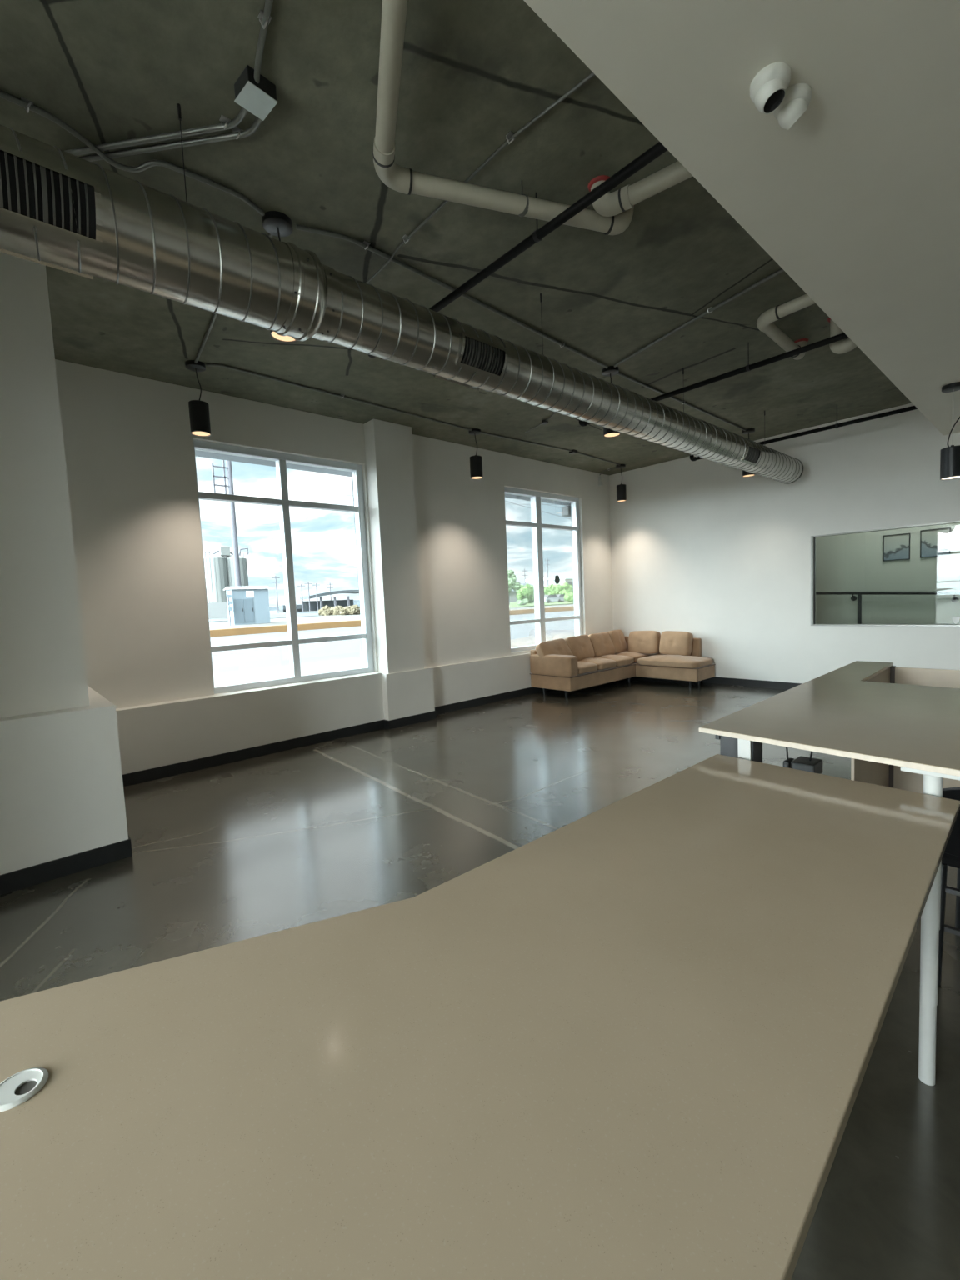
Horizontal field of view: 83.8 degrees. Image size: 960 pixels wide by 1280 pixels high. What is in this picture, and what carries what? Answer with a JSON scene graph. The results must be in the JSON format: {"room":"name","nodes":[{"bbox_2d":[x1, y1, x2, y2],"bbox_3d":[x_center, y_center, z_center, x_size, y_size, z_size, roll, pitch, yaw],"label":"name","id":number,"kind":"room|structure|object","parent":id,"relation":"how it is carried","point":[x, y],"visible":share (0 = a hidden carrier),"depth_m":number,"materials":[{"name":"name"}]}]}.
{"room":"office reception area","nodes":[
{"label":"office reception area","id":0,"kind":"room"},
{"bbox_2d":[0,251,128,874],"bbox_3d":[-3.381,-0.387,2.677,2.411,3.776,3.320,-6,6,-42],"label":"wall","id":1,"kind":"structure","parent":0,"point":[62,793],"depth_m":3.22,"materials":[{"name":"white paint"}]},
{"bbox_2d":[55,359,613,708],"bbox_3d":[-2.360,-0.676,5.957,12.940,3.776,0.200,-6,6,-42],"label":"wall","id":2,"kind":"structure","parent":0,"point":[128,446],"depth_m":5.34,"materials":[{"name":"white paint"}]},
{"bbox_2d":[193,439,374,694],"bbox_3d":[-2.158,-0.807,6.148,1.925,2.600,0.110,-6,6,-42],"label":"window","id":3,"kind":"structure","parent":2,"relation":"in","point":[281,458],"depth_m":6.12,"materials":[{"name":"grey metal"}]},
{"bbox_2d":[115,652,531,774],"bbox_3d":[-0.427,0.666,7.508,8.229,0.700,0.150,-6,6,-42],"label":"wall ledge","id":4,"kind":"object","parent":2,"relation":"attached to","point":[159,734],"visible":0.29,"depth_m":5.78,"materials":[{"name":"white paint"}]},
{"bbox_2d":[195,450,570,505],"bbox_3d":[-1.023,-2.438,7.599,11.000,0.315,0.540,-6,6,-42],"label":"trim","id":5,"kind":"structure","parent":2,"relation":"attached to","point":[197,453],"depth_m":6.62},
{"bbox_2d":[504,486,582,652],"bbox_3d":[1.071,-1.167,9.044,1.920,2.600,0.110,-6,6,-42],"label":"window","id":6,"kind":"structure","parent":2,"relation":"in","point":[537,525],"depth_m":8.97,"materials":[{"name":"grey metal"}]},
{"bbox_2d":[561,505,571,516],"bbox_3d":[1.710,-2.496,10.316,0.220,0.215,0.160,-6,6,-42],"label":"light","id":7,"kind":"object","parent":2,"relation":"attached to","point":[566,510],"visible":0.75,"depth_m":10.23,"materials":[{"name":"grey metal"}]},
{"bbox_2d":[364,418,434,720],"bbox_3d":[-1.030,-0.801,6.844,0.715,3.776,0.255,-6,6,-42],"label":"column","id":8,"kind":"structure","parent":0,"point":[407,685],"depth_m":6.70,"materials":[{"name":"white paint"}]},
{"bbox_2d":[0,686,552,895],"bbox_3d":[-0.637,1.073,6.133,10.440,0.112,1.812,-6,6,-42],"label":"baseboard","id":9,"kind":"structure","parent":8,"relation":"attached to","point":[132,778],"depth_m":5.23,"materials":[{"name":"black rubber"}]},
{"bbox_2d":[0,0,911,474],"bbox_3d":[0.506,-2.541,2.471,13.260,0.200,9.120,-6,6,-42],"label":"ceiling","id":10,"kind":"structure","parent":0,"point":[474,72],"depth_m":3.10,"materials":[{"name":"concrete"}]},
{"bbox_2d":[0,90,264,215],"bbox_3d":[-2.304,-2.252,2.024,2.949,0.059,0.139,-6,6,-42],"label":"conduit","id":11,"kind":"object","parent":10,"relation":"attached to","point":[27,105],"visible":1,"depth_m":2.60,"materials":[{"name":"metal"}]},
{"bbox_2d":[65,107,247,155],"bbox_3d":[-1.682,-2.320,2.511,1.434,0.052,0.126,-2,4,12],"label":"conduit","id":12,"kind":"object","parent":10,"relation":"attached to","point":[227,123],"visible":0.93,"depth_m":2.48,"materials":[{"name":"metal"}]},
{"bbox_2d":[79,116,262,161],"bbox_3d":[-1.629,-2.325,2.552,1.456,0.052,0.145,-2,4,13],"label":"conduit","id":13,"kind":"object","parent":10,"relation":"attached to","point":[237,132],"visible":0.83,"depth_m":2.52,"materials":[{"name":"metal"}]},
{"bbox_2d":[185,360,210,436],"bbox_3d":[-2.540,-2.171,4.828,0.164,0.614,0.164,-6,6,-42],"label":"pendant light","id":14,"kind":"object","parent":10,"relation":"hanging from","point":[199,416],"visible":1,"depth_m":4.78,"materials":[{"name":"black metal"}]},
{"bbox_2d":[194,233,273,363],"bbox_3d":[-1.882,-2.427,3.919,0.076,0.023,2.064,-6,5,-39],"label":"conduit","id":15,"kind":"object","parent":10,"relation":"attached to","point":[214,316],"visible":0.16,"depth_m":4.27,"materials":[{"name":"grey metal"}]},
{"bbox_2d":[234,65,277,120],"bbox_3d":[-0.955,-2.326,2.279,0.128,0.069,0.128,1,6,41],"label":"junction box","id":16,"kind":"object","parent":10,"relation":"attached to","point":[259,99],"visible":1,"depth_m":2.26,"materials":[{"name":"grey plastic"}]},
{"bbox_2d":[254,0,273,83],"bbox_3d":[-0.611,-2.308,1.712,0.045,0.051,1.227,-5,5,-33],"label":"conduit","id":17,"kind":"object","parent":10,"relation":"attached to","point":[264,16],"visible":1,"depth_m":2.06,"materials":[{"name":"metal"}]},
{"bbox_2d":[261,210,297,343],"bbox_3d":[-1.152,-2.093,3.105,0.164,0.638,0.164,-6,6,-42],"label":"pendant light","id":18,"kind":"object","parent":10,"relation":"hanging from","point":[277,223],"visible":0.33,"depth_m":3.08,"materials":[{"name":"black metal"}]},
{"bbox_2d":[205,363,471,430],"bbox_3d":[-1.261,-2.597,5.858,3.207,0.031,0.090,-6,6,-43],"label":"conduit","id":19,"kind":"object","parent":10,"relation":"attached to","point":[342,396],"visible":1,"depth_m":5.53,"materials":[{"name":"metal"}]},
{"bbox_2d":[0,103,804,484],"bbox_3d":[-0.337,-2.039,3.249,12.462,0.840,0.416,-6,6,-42],"label":"spiral duct","id":20,"kind":"object","parent":10,"relation":"hanging from","point":[60,209],"visible":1,"depth_m":2.50,"materials":[{"name":"grey metal"}]},
{"bbox_2d":[0,142,102,248],"bbox_3d":[-1.618,-1.597,1.891,0.460,0.196,0.091,-6,6,-42],"label":"air register","id":21,"kind":"object","parent":20,"relation":"attached to","point":[37,193],"depth_m":1.93,"materials":[{"name":"metal"}]},
{"bbox_2d":[455,330,507,379],"bbox_3d":[0.013,-1.790,3.385,0.380,0.176,0.083,-6,6,-42],"label":"air register","id":22,"kind":"object","parent":20,"relation":"attached to","point":[476,355],"depth_m":3.37,"materials":[{"name":"silver metal"}]},
{"bbox_2d":[740,444,760,464],"bbox_3d":[3.132,-2.137,6.184,0.370,0.176,0.083,-6,6,-42],"label":"air register","id":23,"kind":"object","parent":20,"relation":"attached to","point":[752,455],"depth_m":6.16,"materials":[{"name":"silver metal"}]},
{"bbox_2d":[295,225,608,368],"bbox_3d":[0.125,-2.531,4.127,3.144,0.031,0.141,-6,6,-42],"label":"conduit","id":24,"kind":"object","parent":10,"relation":"attached to","point":[365,244],"visible":0.95,"depth_m":3.65,"materials":[{"name":"metal"}]},
{"bbox_2d":[468,428,483,479],"bbox_3d":[-0.056,-2.448,7.056,0.164,0.614,0.164,-6,6,-42],"label":"pendant light","id":25,"kind":"object","parent":10,"relation":"hanging from","point":[476,462],"visible":1,"depth_m":7.00,"materials":[{"name":"black metal"}]},
{"bbox_2d":[365,72,595,283],"bbox_3d":[-0.160,-2.424,2.957,0.095,0.045,2.471,-6,6,-43],"label":"conduit","id":26,"kind":"object","parent":10,"relation":"attached to","point":[510,135],"visible":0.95,"depth_m":2.63,"materials":[{"name":"metal"}]},
{"bbox_2d":[372,0,634,234],"bbox_3d":[-0.041,-2.326,2.425,0.984,0.182,2.134,0,5,30],"label":"drain pipe","id":27,"kind":"object","parent":10,"relation":"attached to","point":[401,179],"visible":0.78,"depth_m":2.65,"materials":[{"name":"beige plastic"}]},
{"bbox_2d":[367,141,667,358],"bbox_3d":[0.013,-2.351,3.299,0.060,0.257,2.741,-6,6,-42],"label":"pipe","id":28,"kind":"object","parent":10,"relation":"hanging from","point":[657,149],"visible":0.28,"depth_m":2.84,"materials":[{"name":"black metal"}]},
{"bbox_2d":[480,431,571,451],"bbox_3d":[0.694,-2.818,7.633,1.778,0.023,0.022,-6,5,-38],"label":"conduit","id":29,"kind":"object","parent":10,"relation":"attached to","point":[486,433],"visible":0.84,"depth_m":7.56,"materials":[{"name":"grey metal"}]},
{"bbox_2d":[577,451,620,464],"bbox_3d":[1.936,-2.955,8.726,0.022,0.023,1.337,2,6,45],"label":"conduit","id":30,"kind":"object","parent":10,"relation":"attached to","point":[577,452],"visible":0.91,"depth_m":8.70,"materials":[{"name":"grey metal"}]},
{"bbox_2d":[601,365,620,437],"bbox_3d":[1.308,-2.369,5.340,0.164,0.638,0.164,-6,6,-42],"label":"pendant light","id":31,"kind":"object","parent":10,"relation":"hanging from","point":[611,371],"visible":0.48,"depth_m":5.31,"materials":[{"name":"black metal"}]},
{"bbox_2d":[615,464,626,501],"bbox_3d":[2.455,-2.727,9.310,0.164,0.614,0.164,-6,6,-42],"label":"pendant light","id":32,"kind":"object","parent":10,"relation":"hanging from","point":[621,488],"visible":1,"depth_m":9.26,"materials":[{"name":"black metal"}]},
{"bbox_2d":[587,160,692,216],"bbox_3d":[0.903,-2.384,2.741,0.739,0.188,0.132,1,5,36],"label":"drain pipe","id":33,"kind":"object","parent":10,"relation":"attached to","point":[617,202],"visible":0.7,"depth_m":2.78,"materials":[{"name":"beige plastic"}]},
{"bbox_2d":[617,372,745,430],"bbox_3d":[2.541,-2.810,6.435,3.200,0.031,0.044,-6,6,-42],"label":"conduit","id":34,"kind":"object","parent":10,"relation":"attached to","point":[618,373],"visible":0.87,"depth_m":6.23,"materials":[{"name":"metal"}]},
{"bbox_2d":[614,268,784,367],"bbox_3d":[1.782,-2.621,4.341,0.047,0.031,1.980,-5,5,-29],"label":"conduit","id":35,"kind":"object","parent":10,"relation":"attached to","point":[711,309],"visible":0.87,"depth_m":4.28,"materials":[{"name":"metal"}]},
{"bbox_2d":[578,332,848,426],"bbox_3d":[2.112,-2.589,5.243,0.060,0.257,2.831,-6,6,-42],"label":"pipe","id":36,"kind":"object","parent":10,"relation":"hanging from","point":[748,367],"visible":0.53,"depth_m":4.86,"materials":[{"name":"black metal"}]},
{"bbox_2d":[741,428,754,477],"bbox_3d":[3.801,-2.647,7.576,0.164,0.638,0.164,-6,6,-42],"label":"pendant light","id":37,"kind":"object","parent":10,"relation":"hanging from","point":[745,474],"visible":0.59,"depth_m":7.55,"materials":[{"name":"black metal"}]},
{"bbox_2d":[756,294,815,359],"bbox_3d":[2.544,-2.587,4.417,0.540,0.176,1.318,-1,5,20],"label":"drain pipe","id":38,"kind":"object","parent":10,"relation":"attached to","point":[765,324],"visible":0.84,"depth_m":4.20,"materials":[{"name":"beige plastic"}]},
{"bbox_2d":[690,405,917,460],"bbox_3d":[4.119,-2.799,7.044,0.060,0.285,2.831,-6,6,-42],"label":"pipe","id":39,"kind":"object","parent":10,"relation":"hanging from","point":[837,425],"visible":0.61,"depth_m":6.67,"materials":[{"name":"black metal"}]},
{"bbox_2d":[827,317,856,354],"bbox_3d":[3.059,-2.546,4.418,0.130,0.306,0.336,-6,6,-42],"label":"trap","id":40,"kind":"object","parent":10,"relation":"attached to","point":[842,346],"visible":0.41,"depth_m":4.45,"materials":[{"name":"beige plastic"}]},
{"bbox_2d":[0,676,959,1279],"bbox_3d":[0.684,1.420,2.765,13.260,0.200,9.120,-6,6,-42],"label":"floor","id":41,"kind":"structure","parent":0,"point":[235,852],"depth_m":3.33,"materials":[{"name":"concrete"}]},
{"bbox_2d":[0,754,959,1279],"bbox_3d":[0.163,1.000,1.148,2.405,0.922,1.162,-6,6,-42],"label":"countertop","id":42,"kind":"structure","parent":41,"relation":"on","point":[636,1039],"depth_m":0.73,"materials":[{"name":"beige laminate"}]},
{"bbox_2d":[0,1067,48,1111],"bbox_3d":[-0.622,0.603,0.720,0.065,0.004,0.065,-6,6,-42],"label":"cable grommet","id":43,"kind":"object","parent":42,"relation":"on","point":[19,1087],"visible":1,"depth_m":0.72,"materials":[{"name":"white plastic"}]},
{"bbox_2d":[530,629,715,696],"bbox_3d":[2.334,0.352,8.682,2.439,0.905,1.925,-6,6,-42],"label":"sectional sofa","id":44,"kind":"object","parent":41,"relation":"on","point":[576,662],"visible":1,"depth_m":8.77,"materials":[{"name":"beige fabric"}]},
{"bbox_2d":[535,638,573,657],"bbox_3d":[1.200,0.206,8.604,0.678,0.424,0.320,-6,6,-42],"label":"cushion","id":45,"kind":"object","parent":44,"relation":"on","point":[561,646],"depth_m":8.52,"materials":[{"name":"beige fabric"}]},
{"bbox_2d":[564,635,594,661],"bbox_3d":[1.661,0.145,9.001,0.613,0.442,0.286,-6,6,-42],"label":"cushion","id":46,"kind":"object","parent":44,"relation":"on","point":[582,647],"depth_m":8.90,"materials":[{"name":"beige fabric"}]},
{"bbox_2d":[577,660,597,674],"bbox_3d":[1.479,0.430,8.544,0.533,0.171,0.680,-6,6,-42],"label":"seat cushion","id":47,"kind":"object","parent":44,"relation":"on","point":[583,667],"depth_m":8.32,"materials":[{"name":"beige fabric"}]},
{"bbox_2d":[579,657,616,669],"bbox_3d":[1.866,0.387,8.891,0.528,0.170,0.680,-6,6,-42],"label":"seat cushion","id":48,"kind":"object","parent":44,"relation":"on","point":[602,663],"depth_m":8.69,"materials":[{"name":"beige fabric"}]},
{"bbox_2d":[587,632,615,657],"bbox_3d":[2.119,0.092,9.415,0.620,0.437,0.290,-6,6,-42],"label":"cushion","id":49,"kind":"object","parent":44,"relation":"on","point":[603,644],"depth_m":9.32,"materials":[{"name":"beige fabric"}]},
{"bbox_2d":[596,654,634,666],"bbox_3d":[2.254,0.344,9.239,0.533,0.172,0.680,-6,6,-42],"label":"seat cushion","id":50,"kind":"object","parent":44,"relation":"on","point":[621,660],"depth_m":9.04,"materials":[{"name":"beige fabric"}]},
{"bbox_2d":[606,629,627,654],"bbox_3d":[2.477,0.036,9.715,0.480,0.440,0.286,-6,6,-42],"label":"cushion","id":51,"kind":"object","parent":44,"relation":"on","point":[617,637],"depth_m":9.58,"materials":[{"name":"beige fabric"}]},
{"bbox_2d":[613,650,651,661],"bbox_3d":[2.664,0.288,9.627,0.600,0.160,0.680,-6,6,-42],"label":"cushion","id":52,"kind":"object","parent":44,"relation":"on","point":[636,655],"depth_m":9.41,"materials":[{"name":"beige fabric"}]},
{"bbox_2d":[628,630,660,654],"bbox_3d":[2.910,0.046,9.491,0.253,0.424,0.585,-6,6,-42],"label":"cushion","id":53,"kind":"object","parent":44,"relation":"on","point":[639,642],"depth_m":9.38,"materials":[{"name":"beige fabric"}]},
{"bbox_2d":[637,654,712,668],"bbox_3d":[3.242,0.336,8.944,0.670,0.170,1.090,-6,6,-42],"label":"cushion","id":54,"kind":"object","parent":44,"relation":"on","point":[646,661],"depth_m":8.73,"materials":[{"name":"beige fabric"}]},
{"bbox_2d":[659,630,693,655],"bbox_3d":[3.316,0.061,9.056,0.252,0.425,0.533,-6,6,-42],"label":"cushion","id":55,"kind":"object","parent":44,"relation":"on","point":[671,642],"depth_m":8.96,"materials":[{"name":"beige fabric"}]},
{"bbox_2d":[699,660,959,1085],"bbox_3d":[2.043,0.762,2.615,2.442,1.012,0.912,-6,6,-42],"label":"desk","id":56,"kind":"object","parent":41,"relation":"on","point":[898,727],"depth_m":2.09,"materials":[{"name":"beige laminate"}]},
{"bbox_2d":[783,746,822,774],"bbox_3d":[1.445,0.457,2.401,0.143,0.285,0.139,-6,6,-42],"label":"router","id":57,"kind":"object","parent":56,"relation":"hanging from","point":[803,763],"visible":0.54,"depth_m":2.37,"materials":[{"name":"grey plastic"}]},
{"bbox_2d":[700,660,959,774],"bbox_3d":[2.022,0.268,2.579,2.439,0.020,0.912,-6,6,-42],"label":"countertop","id":58,"kind":"structure","parent":56,"relation":"on","point":[839,710],"depth_m":2.15,"materials":[{"name":"beige stone"}]},
{"bbox_2d":[938,787,959,985],"bbox_3d":[2.072,0.911,2.033,0.518,0.801,0.620,-6,6,-42],"label":"office chair","id":59,"kind":"object","parent":41,"relation":"on","point":[951,857],"visible":0.3,"depth_m":2.03,"materials":[{"name":"black fabric"}]},
{"bbox_2d":[523,0,959,434],"bbox_3d":[2.154,-2.147,0.744,12.940,0.476,3.930,-6,6,-42],"label":"ceiling","id":60,"kind":"structure","parent":0,"point":[857,202],"depth_m":2.09,"materials":[{"name":"paint"}]},
{"bbox_2d":[750,61,790,114],"bbox_3d":[1.004,-1.892,1.853,0.126,0.094,0.126,-6,6,-42],"label":"security camera","id":61,"kind":"object","parent":60,"relation":"attached to","point":[768,87],"visible":1,"depth_m":1.82,"materials":[{"name":"white plastic"}]},
{"bbox_2d":[773,83,811,129],"bbox_3d":[1.125,-1.903,1.929,0.120,0.095,0.120,-6,6,-42],"label":"mount","id":62,"kind":"object","parent":60,"relation":"attached to","point":[797,98],"visible":0.98,"depth_m":1.90,"materials":[{"name":"white plastic"}]},
{"bbox_2d":[940,381,959,479],"bbox_3d":[4.322,-1.896,4.864,0.164,0.827,0.207,-6,6,-42],"label":"pendant light","id":63,"kind":"object","parent":60,"relation":"hanging from","point":[949,456],"visible":1,"depth_m":4.85,"materials":[{"name":"black metal"}]},
{"bbox_2d":[609,402,959,683],"bbox_3d":[5.469,-1.103,6.990,0.120,3.776,9.120,-6,6,-42],"label":"wall","id":64,"kind":"structure","parent":0,"point":[703,549],"depth_m":8.07,"materials":[{"name":"white paint"}]},
{"bbox_2d":[638,676,802,689],"bbox_3d":[5.526,0.728,7.055,0.012,0.112,8.648,-6,6,-42],"label":"baseboard","id":65,"kind":"structure","parent":64,"relation":"attached to","point":[737,682],"depth_m":8.44,"materials":[{"name":"black rubber"}]},
{"bbox_2d":[810,520,959,626],"bbox_3d":[5.848,-0.811,6.595,0.132,1.286,3.110,-6,6,-42],"label":"window","id":66,"kind":"structure","parent":64,"relation":"in","point":[955,620],"depth_m":7.43,"materials":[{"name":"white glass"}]},
{"bbox_2d":[815,522,959,624],"bbox_3d":[6.274,-0.979,7.370,1.560,3.400,6.040,-6,6,-42],"label":"wall","id":67,"kind":"structure","parent":0,"point":[846,562],"depth_m":8.35,"materials":[{"name":"paint"}]},
{"bbox_2d":[815,590,959,624],"bbox_3d":[6.737,-0.066,7.885,0.099,1.464,4.502,-6,6,-42],"label":"handrail","id":68,"kind":"object","parent":67,"relation":"attached to","point":[954,599],"visible":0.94,"depth_m":8.39,"materials":[{"name":"black metal"}]},
{"bbox_2d":[882,533,910,560],"bbox_3d":[6.365,-1.416,8.184,0.030,0.393,0.330,-6,6,-42],"label":"framed picture","id":69,"kind":"object","parent":67,"relation":"attached to","point":[896,547],"visible":1,"depth_m":8.18,"materials":[{"name":"black paper"}]},
{"bbox_2d":[920,527,950,558],"bbox_3d":[6.668,-1.422,7.845,0.030,0.407,0.340,-6,6,-42],"label":"framed picture","id":70,"kind":"object","parent":67,"relation":"attached to","point":[933,542],"visible":1,"depth_m":7.84,"materials":[{"name":"black paper"}]},
{"label":"outside","id":71,"kind":"structure","parent":0,"visible":0},
{"bbox_2d":[209,604,574,629],"bbox_3d":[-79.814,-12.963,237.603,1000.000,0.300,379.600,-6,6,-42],"label":"ground","id":72,"kind":"structure","parent":71,"point":[274,622],"depth_m":48.85,"materials":[{"name":"white concrete"}]},
{"bbox_2d":[211,460,241,586],"bbox_3d":[-20.751,-9.574,44.801,2.470,16.600,0.480,-6,6,-42],"label":"utility pole","id":73,"kind":"object","parent":72,"relation":"on","point":[229,472],"visible":0.52,"depth_m":44.67,"materials":[{"name":"grey metal"}]},
{"bbox_2d":[226,594,232,625],"bbox_3d":[-19.847,-2.369,42.524,0.350,2.500,0.245,-6,6,-42],"label":"post","id":74,"kind":"object","parent":72,"relation":"on","point":[228,596],"visible":0.98,"depth_m":42.44,"materials":[{"name":"white metal"}]},
{"bbox_2d":[223,585,270,624],"bbox_3d":[-19.178,-2.816,44.428,3.350,3.250,1.800,-6,6,-42],"label":"tall cabinet","id":75,"kind":"object","parent":72,"relation":"on","point":[250,605],"visible":0.96,"depth_m":43.77,"materials":[{"name":"grey metal"}]},
{"bbox_2d":[271,575,279,613],"bbox_3d":[-54.699,-12.221,144.192,2.200,10.200,0.340,-6,6,-42],"label":"utility pole","id":76,"kind":"object","parent":72,"relation":"on","point":[275,577],"visible":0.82,"depth_m":144.09,"materials":[{"name":"wood"}]},
{"bbox_2d":[297,584,303,611],"bbox_3d":[-49.453,-11.604,148.939,2.200,7.800,0.340,-6,6,-42],"label":"utility pole","id":77,"kind":"object","parent":72,"relation":"on","point":[301,586],"visible":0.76,"depth_m":148.77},
{"bbox_2d":[304,581,311,611],"bbox_3d":[-48.284,-12.184,151.320,2.200,8.500,0.340,-6,6,-42],"label":"utility pole","id":78,"kind":"object","parent":72,"relation":"on","point":[307,583],"visible":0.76,"depth_m":151.24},
{"bbox_2d":[300,590,359,611],"bbox_3d":[-45.501,-12.190,165.272,18.500,6.000,7.000,-6,6,-42],"label":"shed","id":79,"kind":"object","parent":72,"relation":"on","point":[334,602],"visible":0.77,"depth_m":164.23,"materials":[{"name":"grey metal"}]},
{"bbox_2d":[318,605,343,615],"bbox_3d":[-18.307,-3.481,67.036,3.570,1.820,3.499,-3,4,0],"label":"bush","id":80,"kind":"object","parent":72,"relation":"on","point":[325,611],"visible":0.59,"depth_m":65.81,"materials":[{"name":"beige plant"}]},
{"bbox_2d":[340,605,360,615],"bbox_3d":[-15.439,-3.474,64.114,2.909,1.481,2.587,-2,4,14],"label":"bush","id":81,"kind":"object","parent":72,"relation":"on","point":[355,609],"visible":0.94,"depth_m":63.12,"materials":[{"name":"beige plant"}]},
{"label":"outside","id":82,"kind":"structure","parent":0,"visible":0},
{"bbox_2d":[213,631,574,679],"bbox_3d":[12.096,-1.068,31.463,180.000,0.195,1.400,-6,6,-42],"label":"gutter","id":83,"kind":"object","parent":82,"point":[243,672],"depth_m":15.94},
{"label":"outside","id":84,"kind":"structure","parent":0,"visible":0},
{"bbox_2d":[213,635,574,686],"bbox_3d":[15.401,-0.946,27.794,180.000,0.200,8.480,-6,6,-42],"label":"pavement","id":85,"kind":"structure","parent":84,"point":[220,682],"depth_m":14.34,"materials":[{"name":"white concrete"}]},
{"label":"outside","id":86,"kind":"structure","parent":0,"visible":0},
{"bbox_2d":[209,611,322,622],"bbox_3d":[-210.086,6.375,54.638,360.000,0.060,238.000,-6,6,-42],"label":"yard","id":87,"kind":"structure","parent":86,"point":[274,615],"depth_m":76.77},
{"bbox_2d":[207,602,228,619],"bbox_3d":[-40.518,-4.487,82.166,5.000,2.500,0.500,-6,6,-42],"label":"wall","id":88,"kind":"structure","parent":87,"relation":"on","point":[216,610],"depth_m":82.12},
{"bbox_2d":[204,546,249,602],"bbox_3d":[-39.872,-9.085,84.948,6.821,11.193,3.500,-6,6,-42],"label":"silo","id":89,"kind":"object","parent":87,"relation":"on","point":[219,570],"visible":0.59,"depth_m":82.85,"materials":[{"name":"metal"}]},
{"bbox_2d":[278,604,304,612],"bbox_3d":[-53.382,-8.892,151.551,6.000,2.040,3.000,-6,6,-42],"label":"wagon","id":90,"kind":"object","parent":87,"relation":"on","point":[282,607],"visible":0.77,"depth_m":150.27,"materials":[{"name":"grey metal"}]},
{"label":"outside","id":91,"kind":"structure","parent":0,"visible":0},
{"bbox_2d":[269,600,359,610],"bbox_3d":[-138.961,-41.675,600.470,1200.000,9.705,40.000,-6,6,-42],"label":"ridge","id":92,"kind":"object","parent":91,"point":[355,602],"visible":0.02,"depth_m":522.57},
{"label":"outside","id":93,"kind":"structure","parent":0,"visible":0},
{"bbox_2d":[210,610,574,673],"bbox_3d":[33.270,-4.661,67.519,380.000,0.230,24.000,-6,6,-42],"label":"ground","id":94,"kind":"structure","parent":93,"point":[260,657],"depth_m":24.06,"materials":[{"name":"white concrete"}]},
{"bbox_2d":[210,605,574,637],"bbox_3d":[25.091,-5.292,76.555,380.000,0.580,0.400,-6,6,-42],"label":"kerb","id":95,"kind":"object","parent":94,"relation":"on","point":[267,629],"depth_m":41.60,"materials":[{"name":"yellow paint"}]},
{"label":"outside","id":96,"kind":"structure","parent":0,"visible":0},
{"bbox_2d":[297,600,574,613],"bbox_3d":[36.487,-11.295,144.247,152.000,0.110,74.000,-6,6,-42],"label":"verge","id":97,"kind":"structure","parent":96,"point":[512,604],"depth_m":78.45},
{"bbox_2d":[507,568,520,604],"bbox_3d":[4.686,-8.606,87.225,3.903,6.029,4.348,-6,6,-42],"label":"tree","id":98,"kind":"object","parent":97,"relation":"on","point":[512,584],"visible":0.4,"depth_m":86.10,"materials":[{"name":"green plant"}]},
{"bbox_2d":[510,583,534,602],"bbox_3d":[8.355,-13.702,156.520,17.000,5.500,18.000,-6,6,-42],"label":"building","id":99,"kind":"structure","parent":97,"relation":"on","point":[512,595],"depth_m":148.08,"materials":[{"name":"white"}]},
{"bbox_2d":[515,598,529,605],"bbox_3d":[5.966,-5.237,75.189,1.787,1.082,1.962,-6,6,-42],"label":"bush","id":100,"kind":"object","parent":97,"relation":"on","point":[520,602],"visible":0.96,"depth_m":74.79,"materials":[{"name":"green plant"}]},
{"bbox_2d":[515,583,534,603],"bbox_3d":[8.225,-8.270,96.002,4.490,3.748,4.824,-6,6,-42],"label":"tree","id":101,"kind":"object","parent":97,"relation":"on","point":[527,592],"visible":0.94,"depth_m":94.47,"materials":[{"name":"green plant"}]},
{"bbox_2d":[544,558,549,586],"bbox_3d":[18.263,-16.163,143.820,2.200,11.600,0.360,-6,6,-42],"label":"utility pole","id":102,"kind":"object","parent":97,"relation":"on","point":[547,560],"visible":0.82,"depth_m":143.49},
{"bbox_2d":[525,576,574,592],"bbox_3d":[29.608,-16.096,167.846,28.000,6.700,15.500,-6,6,-42],"label":"office building","id":103,"kind":"structure","parent":97,"relation":"on","point":[569,580],"depth_m":155.99,"materials":[{"name":"grey metal"}]},
{"bbox_2d":[544,584,559,594],"bbox_3d":[13.974,-9.512,109.206,4.441,3.758,4.832,-6,6,-42],"label":"tree","id":104,"kind":"object","parent":97,"relation":"on","point":[551,589],"visible":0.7,"depth_m":107.73,"materials":[{"name":"green plant"}]},
{"bbox_2d":[544,595,562,603],"bbox_3d":[12.030,-7.000,91.389,4.450,1.445,1.800,-6,6,-42],"label":"car","id":105,"kind":"object","parent":97,"relation":"on","point":[547,598],"visible":0.7,"depth_m":90.48,"materials":[{"name":"grey paint"}]},
{"bbox_2d":[553,594,565,602],"bbox_3d":[14.623,-7.489,96.402,4.450,1.445,1.800,-6,6,-42],"label":"car","id":106,"kind":"object","parent":97,"relation":"on","point":[562,596],"visible":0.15,"depth_m":95.35,"materials":[{"name":"metal"}]},
{"bbox_2d":[553,581,573,594],"bbox_3d":[17.763,-10.420,115.296,4.658,4.328,4.786,-6,6,-42],"label":"tree","id":107,"kind":"object","parent":97,"relation":"on","point":[564,588],"visible":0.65,"depth_m":113.76,"materials":[{"name":"green plant"}]},
{"bbox_2d":[564,592,574,602],"bbox_3d":[13.762,-6.359,79.429,2.619,1.897,2.078,-4,4,-18],"label":"bush","id":108,"kind":"object","parent":97,"relation":"on","point":[569,597],"visible":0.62,"depth_m":78.88,"materials":[{"name":"green plant"}]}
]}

